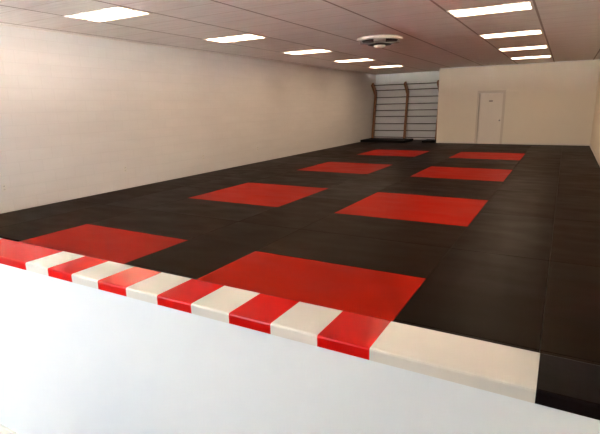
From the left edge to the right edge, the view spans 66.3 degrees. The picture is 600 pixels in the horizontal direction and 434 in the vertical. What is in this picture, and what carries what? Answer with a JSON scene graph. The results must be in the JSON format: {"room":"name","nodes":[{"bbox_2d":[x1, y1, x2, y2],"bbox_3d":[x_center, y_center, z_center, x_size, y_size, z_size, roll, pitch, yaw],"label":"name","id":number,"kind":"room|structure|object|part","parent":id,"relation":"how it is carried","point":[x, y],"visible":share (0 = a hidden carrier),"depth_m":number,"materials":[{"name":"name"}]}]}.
{"room":"exercise studio","nodes":[
{"label":"exercise studio","id":0,"kind":"room"},
{"bbox_2d":[0,26,375,213],"bbox_3d":[-2.336,-2.718,12.110,0.200,3.055,23.920,6,15,29],"label":"wall","id":1,"kind":"structure","parent":0,"point":[75,111],"depth_m":10.03,"materials":[{"name":"beige paint"}]},
{"bbox_2d":[1,184,6,191],"bbox_3d":[-4.927,-0.486,7.657,0.011,0.124,0.080,6,15,29],"label":"wall outlet","id":2,"kind":"object","parent":1,"relation":"attached to","point":[3,186],"visible":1,"depth_m":7.65,"materials":[{"name":"white plastic"}]},
{"bbox_2d":[0,24,374,74],"bbox_3d":[-2.272,-4.179,11.702,0.021,0.023,23.900,6,15,29],"label":"trim","id":3,"kind":"structure","parent":1,"relation":"attached to","point":[0,24],"depth_m":9.87,"materials":[{"name":"white paint"}]},
{"bbox_2d":[0,264,599,433],"bbox_3d":[-2.539,0.543,2.939,8.917,1.016,0.168,6,15,29],"label":"wall","id":4,"kind":"structure","parent":0,"point":[75,358],"depth_m":1.58,"materials":[{"name":"white paint"}]},
{"bbox_2d":[0,424,17,433],"bbox_3d":[-2.574,1.016,2.971,8.915,0.085,0.014,6,15,29],"label":"baseboard","id":5,"kind":"structure","parent":4,"relation":"attached to","point":[3,430],"depth_m":2.37,"materials":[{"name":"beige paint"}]},
{"bbox_2d":[0,238,599,419],"bbox_3d":[-2.549,0.032,2.817,8.917,0.034,0.180,6,15,29],"label":"ledge","id":6,"kind":"object","parent":4,"relation":"on","point":[571,386],"visible":1,"depth_m":1.29,"materials":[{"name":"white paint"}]},
{"bbox_2d":[0,0,599,74],"bbox_3d":[1.599,-3.858,9.532,9.319,0.200,24.320,6,15,29],"label":"ceiling","id":7,"kind":"structure","parent":0,"point":[433,39],"depth_m":8.33,"materials":[{"name":"tile"}]},
{"bbox_2d":[65,6,151,21],"bbox_3d":[-2.839,-2.995,6.811,1.192,0.013,0.592,6,15,29],"label":"recessed light","id":8,"kind":"object","parent":7,"relation":"in","point":[118,12],"visible":1,"depth_m":6.76,"materials":[{"name":"white plastic"}]},
{"bbox_2d":[203,34,267,42],"bbox_3d":[-1.325,-3.655,9.414,1.192,0.013,0.592,6,15,29],"label":"recessed light","id":9,"kind":"object","parent":7,"relation":"in","point":[244,36],"visible":1,"depth_m":9.37,"materials":[{"name":"white plastic"}]},
{"bbox_2d":[282,49,331,54],"bbox_3d":[0.189,-4.314,12.017,1.192,0.013,0.592,6,15,29],"label":"recessed light","id":10,"kind":"object","parent":7,"relation":"in","point":[315,50],"visible":1,"depth_m":11.99,"materials":[{"name":"white plastic"}]},
{"bbox_2d":[334,58,372,62],"bbox_3d":[1.702,-4.974,14.620,1.192,0.013,0.592,6,15,29],"label":"recessed light","id":11,"kind":"object","parent":7,"relation":"in","point":[366,59],"visible":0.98,"depth_m":14.56,"materials":[{"name":"white plastic"}]},
{"bbox_2d":[357,35,402,48],"bbox_3d":[1.707,-3.722,9.847,0.970,0.214,0.970,6,15,29],"label":"ceiling vent","id":12,"kind":"object","parent":7,"relation":"in","point":[378,41],"visible":1,"depth_m":9.60,"materials":[{"name":"white plastic"}]},
{"bbox_3d":[1.707,-3.701,9.852,0.500,0.042,0.500,6,15,29],"label":"plate","id":13,"kind":"part","parent":12,"relation":"part of","materials":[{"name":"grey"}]},
{"bbox_2d":[370,65,401,67],"bbox_3d":[3.216,-5.634,17.223,1.192,0.013,0.592,6,15,29],"label":"recessed light","id":14,"kind":"object","parent":7,"relation":"in","point":[390,65],"visible":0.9,"depth_m":17.15,"materials":[{"name":"white plastic"}]},
{"bbox_2d":[446,1,534,16],"bbox_3d":[2.925,-3.182,7.062,1.192,0.013,0.592,6,15,29],"label":"recessed light","id":15,"kind":"object","parent":7,"relation":"in","point":[527,5],"visible":1,"depth_m":7.02,"materials":[{"name":"white plastic"}]},
{"bbox_2d":[479,29,543,38],"bbox_3d":[4.438,-3.841,9.665,1.192,0.013,0.592,6,15,29],"label":"recessed light","id":16,"kind":"object","parent":7,"relation":"in","point":[530,32],"visible":1,"depth_m":9.63,"materials":[{"name":"white plastic"}]},
{"bbox_2d":[498,45,548,50],"bbox_3d":[5.952,-4.501,12.268,1.192,0.013,0.592,6,15,29],"label":"recessed light","id":17,"kind":"object","parent":7,"relation":"in","point":[542,46],"visible":1,"depth_m":12.23,"materials":[{"name":"white plastic"}]},
{"bbox_2d":[510,55,551,58],"bbox_3d":[7.466,-5.161,14.871,1.192,0.013,0.592,6,15,29],"label":"recessed light","id":18,"kind":"object","parent":7,"relation":"in","point":[546,55],"visible":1,"depth_m":14.82,"materials":[{"name":"white plastic"}]},
{"bbox_2d":[375,71,439,139],"bbox_3d":[7.557,-4.857,20.096,8.919,3.055,0.200,6,15,29],"label":"wall","id":19,"kind":"structure","parent":0,"point":[416,77],"depth_m":21.39,"materials":[{"name":"white paint"}]},
{"bbox_2d":[436,60,599,143],"bbox_3d":[8.574,-4.502,18.529,5.568,3.055,1.600,6,15,29],"label":"wall","id":20,"kind":"structure","parent":0,"point":[545,102],"depth_m":17.54,"materials":[{"name":"paint"}]},
{"bbox_2d":[477,93,502,143],"bbox_3d":[7.572,-3.904,18.341,0.850,2.011,0.128,6,15,29],"label":"door","id":21,"kind":"structure","parent":20,"relation":"in","point":[490,108],"depth_m":18.35,"materials":[{"name":"beige paint"}]},
{"bbox_2d":[474,90,505,143],"bbox_3d":[7.581,-3.954,18.351,1.040,2.115,0.150,6,15,29],"label":"trim","id":22,"kind":"structure","parent":20,"relation":"attached to","point":[490,91],"depth_m":18.23,"materials":[{"name":"beige paint"}]},
{"bbox_2d":[436,141,589,145],"bbox_3d":[8.203,-2.894,18.197,5.553,0.100,0.012,6,15,29],"label":"baseboard","id":23,"kind":"structure","parent":20,"relation":"attached to","point":[436,141],"depth_m":17.71,"materials":[{"name":"beige paint"}]},
{"bbox_2d":[440,59,599,68],"bbox_3d":[8.143,-5.801,17.489,5.567,0.023,0.021,6,15,29],"label":"trim","id":24,"kind":"structure","parent":20,"relation":"attached to","point":[595,59],"depth_m":17.41,"materials":[{"name":"white"}]},
{"bbox_2d":[539,153,561,352],"bbox_3d":[1.669,-0.694,10.294,9.319,0.200,24.320,6,15,29],"label":"floor","id":25,"kind":"structure","parent":0,"point":[561,153],"depth_m":4.40,"materials":[{"name":"rubber"}]},
{"bbox_2d":[0,200,102,227],"bbox_3d":[-4.443,-0.033,7.594,0.989,0.040,2.042,6,15,29],"label":"floor mat","id":26,"kind":"object","parent":25,"relation":"on","point":[34,213],"visible":0.77,"depth_m":7.72,"materials":[{"name":"black plastic"}]},
{"bbox_2d":[0,205,142,241],"bbox_3d":[-3.578,0.063,7.115,0.991,0.040,2.042,6,15,29],"label":"floor mat","id":27,"kind":"object","parent":25,"relation":"on","point":[43,226],"visible":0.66,"depth_m":6.97,"materials":[{"name":"black plastic"}]},
{"bbox_2d":[18,224,186,263],"bbox_3d":[-2.774,0.424,5.540,1.992,0.040,1.937,6,15,29],"label":"floor mat","id":28,"kind":"object","parent":25,"relation":"on","point":[121,246],"visible":0.51,"depth_m":5.84,"materials":[{"name":"red plastic"}]},
{"bbox_2d":[71,184,183,204],"bbox_3d":[-3.439,-0.471,9.321,0.989,0.040,2.042,6,15,29],"label":"floor mat","id":29,"kind":"object","parent":25,"relation":"on","point":[119,195],"visible":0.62,"depth_m":9.19,"materials":[{"name":"black plastic"}]},
{"bbox_2d":[104,187,218,208],"bbox_3d":[-2.574,-0.375,8.842,0.991,0.040,2.042,6,15,29],"label":"floor mat","id":30,"kind":"object","parent":25,"relation":"on","point":[159,198],"visible":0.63,"depth_m":8.70,"materials":[{"name":"black plastic"}]},
{"bbox_2d":[125,263,197,278],"bbox_3d":[-1.946,0.787,3.958,1.040,0.040,1.992,6,15,29],"label":"floor mat","id":31,"kind":"object","parent":25,"relation":"on","point":[125,263],"visible":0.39,"depth_m":4.75,"materials":[{"name":"black plastic"}]},
{"bbox_2d":[88,209,238,239],"bbox_3d":[-2.034,0.102,6.813,1.992,0.040,1.072,6,15,29],"label":"floor mat","id":32,"kind":"object","parent":25,"relation":"on","point":[180,226],"visible":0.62,"depth_m":6.74,"materials":[{"name":"black plastic"}]},
{"bbox_2d":[152,172,236,185],"bbox_3d":[-2.434,-0.909,11.047,0.989,0.040,2.042,6,15,29],"label":"floor mat","id":33,"kind":"object","parent":25,"relation":"on","point":[199,178],"visible":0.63,"depth_m":10.94,"materials":[{"name":"black plastic"}]},
{"bbox_2d":[144,198,276,220],"bbox_3d":[-1.506,-0.128,7.721,1.992,0.040,1.072,6,15,29],"label":"floor mat","id":34,"kind":"object","parent":25,"relation":"on","point":[231,211],"visible":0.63,"depth_m":7.65,"materials":[{"name":"black plastic"}]},
{"bbox_2d":[127,222,299,277],"bbox_3d":[-0.954,0.355,5.663,1.040,0.040,2.042,6,15,29],"label":"floor mat","id":35,"kind":"object","parent":25,"relation":"on","point":[197,257],"visible":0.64,"depth_m":5.45,"materials":[{"name":"black plastic"}]},
{"bbox_2d":[184,174,270,189],"bbox_3d":[-1.570,-0.813,10.569,0.991,0.040,2.042,6,15,29],"label":"floor mat","id":36,"kind":"object","parent":25,"relation":"on","point":[226,182],"visible":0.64,"depth_m":10.45,"materials":[{"name":"black plastic"}]},
{"bbox_2d":[212,163,281,173],"bbox_3d":[-1.430,-1.347,12.774,0.989,0.040,2.042,6,15,29],"label":"floor mat","id":37,"kind":"object","parent":25,"relation":"on","point":[254,166],"visible":0.64,"depth_m":12.68,"materials":[{"name":"black plastic"}]},
{"bbox_2d":[190,182,327,206],"bbox_3d":[-0.765,-0.451,8.994,1.992,0.040,1.937,6,15,29],"label":"floor mat","id":38,"kind":"object","parent":25,"relation":"on","point":[273,195],"visible":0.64,"depth_m":8.86,"materials":[{"name":"red plastic"}]},
{"bbox_2d":[242,164,309,175],"bbox_3d":[-0.566,-1.250,12.296,0.991,0.040,2.042,6,15,29],"label":"floor mat","id":39,"kind":"object","parent":25,"relation":"on","point":[284,168],"visible":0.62,"depth_m":12.19,"materials":[{"name":"black plastic"}]},
{"bbox_2d":[257,156,312,163],"bbox_3d":[-0.426,-1.784,14.501,0.989,0.040,2.042,6,15,29],"label":"floor mat","id":40,"kind":"object","parent":25,"relation":"on","point":[288,159],"visible":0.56,"depth_m":14.40,"materials":[{"name":"black plastic"}]},
{"bbox_2d":[239,197,356,228],"bbox_3d":[0.050,-0.083,7.390,1.040,0.040,2.042,6,15,29],"label":"floor mat","id":41,"kind":"object","parent":25,"relation":"on","point":[298,214],"visible":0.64,"depth_m":7.22,"materials":[{"name":"black plastic"}]},
{"bbox_2d":[249,176,347,187],"bbox_3d":[-0.026,-0.773,10.266,1.992,0.040,1.070,6,15,29],"label":"floor mat","id":42,"kind":"object","parent":25,"relation":"on","point":[278,180],"visible":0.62,"depth_m":10.21,"materials":[{"name":"black plastic"}]},
{"bbox_2d":[196,251,425,321],"bbox_3d":[-0.130,0.719,4.077,1.989,0.040,1.937,6,15,29],"label":"floor mat","id":43,"kind":"object","parent":25,"relation":"on","point":[366,292],"visible":0.39,"depth_m":4.36,"materials":[{"name":"red plastic"}]},
{"bbox_2d":[286,157,340,165],"bbox_3d":[0.439,-1.688,14.023,0.991,0.040,2.042,6,15,29],"label":"floor mat","id":44,"kind":"object","parent":25,"relation":"on","point":[313,161],"visible":0.66,"depth_m":13.93,"materials":[{"name":"black plastic"}]},
{"bbox_2d":[292,150,339,156],"bbox_3d":[0.578,-2.222,16.228,0.989,0.040,2.042,6,15,29],"label":"floor mat","id":45,"kind":"object","parent":25,"relation":"on","point":[317,153],"visible":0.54,"depth_m":16.16,"materials":[{"name":"black plastic"}]},
{"bbox_2d":[275,170,365,180],"bbox_3d":[0.501,-1.003,11.171,1.992,0.040,1.070,6,15,29],"label":"floor mat","id":46,"kind":"object","parent":25,"relation":"on","point":[297,173],"visible":0.64,"depth_m":11.12,"materials":[{"name":"black plastic"}]},
{"bbox_2d":[319,146,361,150],"bbox_3d":[1.583,-2.660,17.955,0.989,0.040,2.042,6,15,29],"label":"floor mat","id":47,"kind":"object","parent":25,"relation":"on","point":[338,148],"visible":0.67,"depth_m":17.90,"materials":[{"name":"black plastic"}]},
{"bbox_2d":[299,162,390,173],"bbox_3d":[1.241,-1.325,12.443,1.992,0.040,1.937,6,15,29],"label":"floor mat","id":48,"kind":"object","parent":25,"relation":"on","point":[341,167],"visible":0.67,"depth_m":12.34,"materials":[{"name":"red plastic"}]},
{"bbox_2d":[307,181,393,201],"bbox_3d":[1.055,-0.520,9.117,1.040,0.040,2.042,6,15,29],"label":"floor mat","id":49,"kind":"object","parent":25,"relation":"on","point":[357,191],"visible":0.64,"depth_m":8.98,"materials":[{"name":"black plastic"}]},
{"bbox_2d":[256,229,449,278],"bbox_3d":[0.611,0.396,5.350,1.989,0.040,1.072,6,15,29],"label":"floor mat","id":50,"kind":"object","parent":25,"relation":"on","point":[410,259],"visible":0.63,"depth_m":5.25,"materials":[{"name":"black plastic"}]},
{"bbox_2d":[342,142,376,145],"bbox_3d":[2.587,-3.098,19.681,0.989,0.040,2.042,6,15,29],"label":"floor mat","id":51,"kind":"object","parent":25,"relation":"on","point":[357,143],"visible":0.64,"depth_m":19.63,"materials":[{"name":"black plastic"}]},
{"bbox_2d":[344,146,383,151],"bbox_3d":[2.447,-2.563,17.476,0.991,0.040,2.042,6,15,29],"label":"floor mat","id":52,"kind":"object","parent":25,"relation":"on","point":[359,149],"visible":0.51,"depth_m":17.33,"materials":[{"name":"black plastic"}]},
{"bbox_2d":[330,158,403,164],"bbox_3d":[1.982,-1.648,13.717,1.992,0.040,1.074,6,15,29],"label":"floor mat","id":53,"kind":"object","parent":25,"relation":"on","point":[345,160],"visible":0.63,"depth_m":13.69,"materials":[{"name":"black plastic"}]},
{"bbox_2d":[345,155,412,159],"bbox_3d":[2.511,-1.879,14.627,1.992,0.040,1.074,6,15,29],"label":"floor mat","id":54,"kind":"object","parent":25,"relation":"on","point":[353,156],"visible":0.64,"depth_m":14.61,"materials":[{"name":"black plastic"}]},
{"bbox_2d":[302,213,466,247],"bbox_3d":[1.139,0.166,6.258,1.989,0.040,1.072,6,15,29],"label":"floor mat","id":55,"kind":"object","parent":25,"relation":"on","point":[424,233],"visible":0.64,"depth_m":6.17,"materials":[{"name":"black plastic"}]},
{"bbox_2d":[350,169,419,183],"bbox_3d":[2.059,-0.958,10.844,1.040,0.040,2.042,6,15,29],"label":"floor mat","id":56,"kind":"object","parent":25,"relation":"on","point":[382,175],"visible":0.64,"depth_m":10.73,"materials":[{"name":"black plastic"}]},
{"bbox_2d":[357,150,428,156],"bbox_3d":[3.250,-2.201,15.899,1.992,0.040,1.932,6,15,29],"label":"floor mat","id":57,"kind":"object","parent":25,"relation":"on","point":[411,153],"visible":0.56,"depth_m":15.81,"materials":[{"name":"red plastic"}]},
{"bbox_2d":[377,147,436,150],"bbox_3d":[3.988,-2.523,17.168,1.992,0.040,1.067,6,15,29],"label":"floor mat","id":58,"kind":"object","parent":25,"relation":"on","point":[384,148],"visible":0.6,"depth_m":17.12,"materials":[{"name":"black plastic"}]},
{"bbox_2d":[383,160,438,170],"bbox_3d":[3.063,-1.396,12.570,1.040,0.040,2.042,6,15,29],"label":"floor mat","id":59,"kind":"object","parent":25,"relation":"on","point":[404,165],"visible":0.67,"depth_m":12.47,"materials":[{"name":"black plastic"}]},
{"bbox_2d":[335,192,487,226],"bbox_3d":[1.879,-0.157,7.531,1.989,0.040,1.937,6,15,29],"label":"floor mat","id":60,"kind":"object","parent":25,"relation":"on","point":[420,208],"visible":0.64,"depth_m":7.37,"materials":[{"name":"red plastic"}]},
{"bbox_2d":[388,145,441,147],"bbox_3d":[4.514,-2.752,18.071,1.992,0.040,1.067,6,15,29],"label":"floor mat","id":61,"kind":"object","parent":25,"relation":"on","point":[404,146],"visible":0.53,"depth_m":18.04,"materials":[{"name":"black plastic"}]},
{"bbox_2d":[396,142,450,145],"bbox_3d":[5.122,-3.017,19.116,1.992,0.040,1.403,6,15,29],"label":"floor mat","id":62,"kind":"object","parent":25,"relation":"on","point":[405,143],"visible":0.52,"depth_m":19.07,"materials":[{"name":"black plastic"}]},
{"bbox_2d":[407,154,452,161],"bbox_3d":[4.067,-1.834,14.297,1.040,0.040,2.042,6,15,29],"label":"floor mat","id":63,"kind":"object","parent":25,"relation":"on","point":[423,157],"visible":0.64,"depth_m":14.21,"materials":[{"name":"black plastic"}]},
{"bbox_2d":[379,184,495,199],"bbox_3d":[2.619,-0.479,8.802,1.989,0.040,1.070,6,15,29],"label":"floor mat","id":64,"kind":"object","parent":25,"relation":"on","point":[453,192],"visible":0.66,"depth_m":8.74,"materials":[{"name":"black plastic"}]},
{"bbox_2d":[423,148,465,154],"bbox_3d":[5.072,-2.271,16.024,1.040,0.040,2.042,6,15,29],"label":"floor mat","id":65,"kind":"object","parent":25,"relation":"on","point":[438,150],"visible":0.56,"depth_m":15.93,"materials":[{"name":"black plastic"}]},
{"bbox_2d":[395,176,502,189],"bbox_3d":[3.145,-0.709,9.708,1.989,0.040,1.070,6,15,29],"label":"floor mat","id":66,"kind":"object","parent":25,"relation":"on","point":[444,182],"visible":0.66,"depth_m":9.65,"materials":[{"name":"black plastic"}]},
{"bbox_2d":[440,144,475,148],"bbox_3d":[6.076,-2.709,17.751,1.040,0.040,2.042,6,15,29],"label":"floor mat","id":67,"kind":"object","parent":25,"relation":"on","point":[449,146],"visible":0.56,"depth_m":17.69,"materials":[{"name":"black plastic"}]},
{"bbox_2d":[411,166,511,181],"bbox_3d":[3.885,-1.031,10.980,1.989,0.040,1.937,6,15,29],"label":"floor mat","id":68,"kind":"object","parent":25,"relation":"on","point":[433,171],"visible":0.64,"depth_m":10.87,"materials":[{"name":"red plastic"}]},
{"bbox_2d":[393,320,539,352],"bbox_3d":[0.684,1.080,2.502,1.011,0.040,1.992,6,15,29],"label":"floor mat","id":69,"kind":"object","parent":25,"relation":"on","point":[397,321],"visible":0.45,"depth_m":3.30,"materials":[{"name":"black plastic"}]},
{"bbox_2d":[394,248,549,350],"bbox_3d":[1.676,0.648,4.208,1.011,0.040,2.042,6,15,29],"label":"floor mat","id":70,"kind":"object","parent":25,"relation":"on","point":[495,297],"visible":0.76,"depth_m":3.93,"materials":[{"name":"black plastic"}]},
{"bbox_2d":[433,162,515,169],"bbox_3d":[4.626,-1.354,12.254,1.989,0.040,1.074,6,15,29],"label":"floor mat","id":71,"kind":"object","parent":25,"relation":"on","point":[440,164],"visible":0.64,"depth_m":12.19,"materials":[{"name":"black plastic"}]},
{"bbox_2d":[441,158,519,164],"bbox_3d":[5.155,-1.585,13.164,1.989,0.040,1.074,6,15,29],"label":"floor mat","id":72,"kind":"object","parent":25,"relation":"on","point":[461,160],"visible":0.64,"depth_m":13.12,"materials":[{"name":"black plastic"}]},
{"bbox_2d":[449,152,524,159],"bbox_3d":[5.895,-1.907,14.436,1.989,0.040,1.932,6,15,29],"label":"floor mat","id":73,"kind":"object","parent":25,"relation":"on","point":[471,155],"visible":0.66,"depth_m":14.35,"materials":[{"name":"red plastic"}]},
{"bbox_2d":[462,149,526,153],"bbox_3d":[6.633,-2.229,15.704,1.989,0.040,1.067,6,15,29],"label":"floor mat","id":74,"kind":"object","parent":25,"relation":"on","point":[466,150],"visible":0.63,"depth_m":15.70,"materials":[{"name":"black plastic"}]},
{"bbox_2d":[472,144,531,147],"bbox_3d":[7.766,-2.723,17.653,1.989,0.040,1.403,6,15,29],"label":"floor mat","id":75,"kind":"object","parent":25,"relation":"on","point":[476,145],"visible":0.64,"depth_m":17.57,"materials":[{"name":"black plastic"}]},
{"bbox_2d":[451,212,553,260],"bbox_3d":[2.681,0.210,5.934,1.011,0.040,2.042,6,15,29],"label":"floor mat","id":76,"kind":"object","parent":25,"relation":"on","point":[493,233],"visible":0.83,"depth_m":5.73,"materials":[{"name":"black plastic"}]},
{"bbox_2d":[480,190,556,217],"bbox_3d":[3.685,-0.228,7.661,1.011,0.040,2.042,6,15,29],"label":"floor mat","id":77,"kind":"object","parent":25,"relation":"on","point":[532,204],"visible":0.77,"depth_m":7.51,"materials":[{"name":"black plastic"}]},
{"bbox_2d":[497,175,558,193],"bbox_3d":[4.689,-0.665,9.388,1.011,0.040,2.042,6,15,29],"label":"floor mat","id":78,"kind":"object","parent":25,"relation":"on","point":[511,183],"visible":0.79,"depth_m":9.26,"materials":[{"name":"black plastic"}]},
{"bbox_2d":[517,157,560,165],"bbox_3d":[6.698,-1.541,12.842,1.011,0.040,2.042,6,15,29],"label":"floor mat","id":79,"kind":"object","parent":25,"relation":"on","point":[539,161],"visible":0.76,"depth_m":12.75,"materials":[{"name":"black plastic"}]},
{"bbox_2d":[528,146,561,150],"bbox_3d":[8.706,-2.416,16.295,1.011,0.040,2.042,6,15,29],"label":"floor mat","id":80,"kind":"object","parent":25,"relation":"on","point":[532,148],"visible":0.67,"depth_m":16.19,"materials":[{"name":"black plastic"}]},
{"bbox_2d":[532,145,561,145],"bbox_3d":[9.314,-2.681,17.340,1.011,0.040,0.426,6,15,29],"label":"floor mat","id":81,"kind":"object","parent":25,"relation":"on","point":[532,145],"visible":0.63,"depth_m":17.29,"materials":[{"name":"black plastic"}]},
{"bbox_2d":[540,261,599,362],"bbox_3d":[2.495,0.739,3.755,0.863,0.040,2.042,6,15,29],"label":"floor mat","id":82,"kind":"object","parent":25,"relation":"on","point":[571,322],"visible":0.8,"depth_m":3.63,"materials":[{"name":"black plastic"}]},
{"bbox_2d":[540,351,599,365],"bbox_3d":[1.503,1.171,2.049,0.863,0.040,1.992,6,15,29],"label":"floor mat","id":83,"kind":"object","parent":25,"relation":"on","point":[542,352],"visible":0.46,"depth_m":2.99,"materials":[{"name":"black plastic"}]},
{"bbox_2d":[562,146,591,151],"bbox_3d":[9.525,-2.325,15.842,0.863,0.040,2.042,6,15,29],"label":"floor mat","id":84,"kind":"object","parent":25,"relation":"on","point":[564,148],"visible":0.79,"depth_m":15.72,"materials":[{"name":"black plastic"}]},
{"bbox_2d":[561,151,595,158],"bbox_3d":[8.521,-1.887,14.115,0.863,0.040,2.042,6,15,29],"label":"floor mat","id":85,"kind":"object","parent":25,"relation":"on","point":[582,155],"visible":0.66,"depth_m":14.00,"materials":[{"name":"black plastic"}]},
{"bbox_2d":[560,158,599,167],"bbox_3d":[7.516,-1.450,12.389,0.863,0.040,2.042,6,15,29],"label":"floor mat","id":86,"kind":"object","parent":25,"relation":"on","point":[565,162],"visible":0.78,"depth_m":12.28,"materials":[{"name":"black plastic"}]},
{"bbox_3d":[5.583,-3.371,20.545,1.350,0.040,1.601,6,15,29],"label":"floor mat","id":87,"kind":"object","parent":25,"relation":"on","visible":0},
{"bbox_2d":[422,139,435,142],"bbox_3d":[5.701,-3.319,20.062,0.550,0.080,0.900,6,15,29],"label":"pad","id":88,"kind":"object","parent":87,"relation":"on","point":[426,140],"visible":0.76,"depth_m":19.76,"materials":[{"name":"black rubber"}]},
{"bbox_3d":[3.590,-3.535,21.406,0.989,0.040,2.036,6,15,29],"label":"floor mat","id":89,"kind":"object","parent":25,"relation":"on","visible":0},
{"bbox_2d":[360,138,412,142],"bbox_3d":[3.964,-3.501,20.954,2.070,0.090,1.340,6,15,29],"label":"pad","id":90,"kind":"object","parent":89,"relation":"on","point":[394,140],"visible":1,"depth_m":20.63,"materials":[{"name":"black rubber"}]},
{"bbox_2d":[371,80,438,138],"bbox_3d":[4.817,-4.862,21.138,3.085,2.613,0.649,6,15,29],"label":"bars","id":91,"kind":"object","parent":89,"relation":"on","point":[373,85],"visible":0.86,"depth_m":21.20,"materials":[{"name":"brown wood"}]},
{"bbox_2d":[590,70,599,159],"bbox_3d":[5.605,-1.834,7.716,0.200,3.055,23.920,6,15,29],"label":"wall","id":92,"kind":"structure","parent":0,"point":[595,136],"depth_m":14.85,"materials":[{"name":"paint"}]},
{"bbox_2d":[590,144,599,165],"bbox_3d":[6.013,-0.628,8.918,0.014,0.130,18.776,6,15,29],"label":"baseboard","id":93,"kind":"structure","parent":92,"relation":"attached to","point":[591,147],"depth_m":13.47,"materials":[{"name":"beige paint"}]}
]}

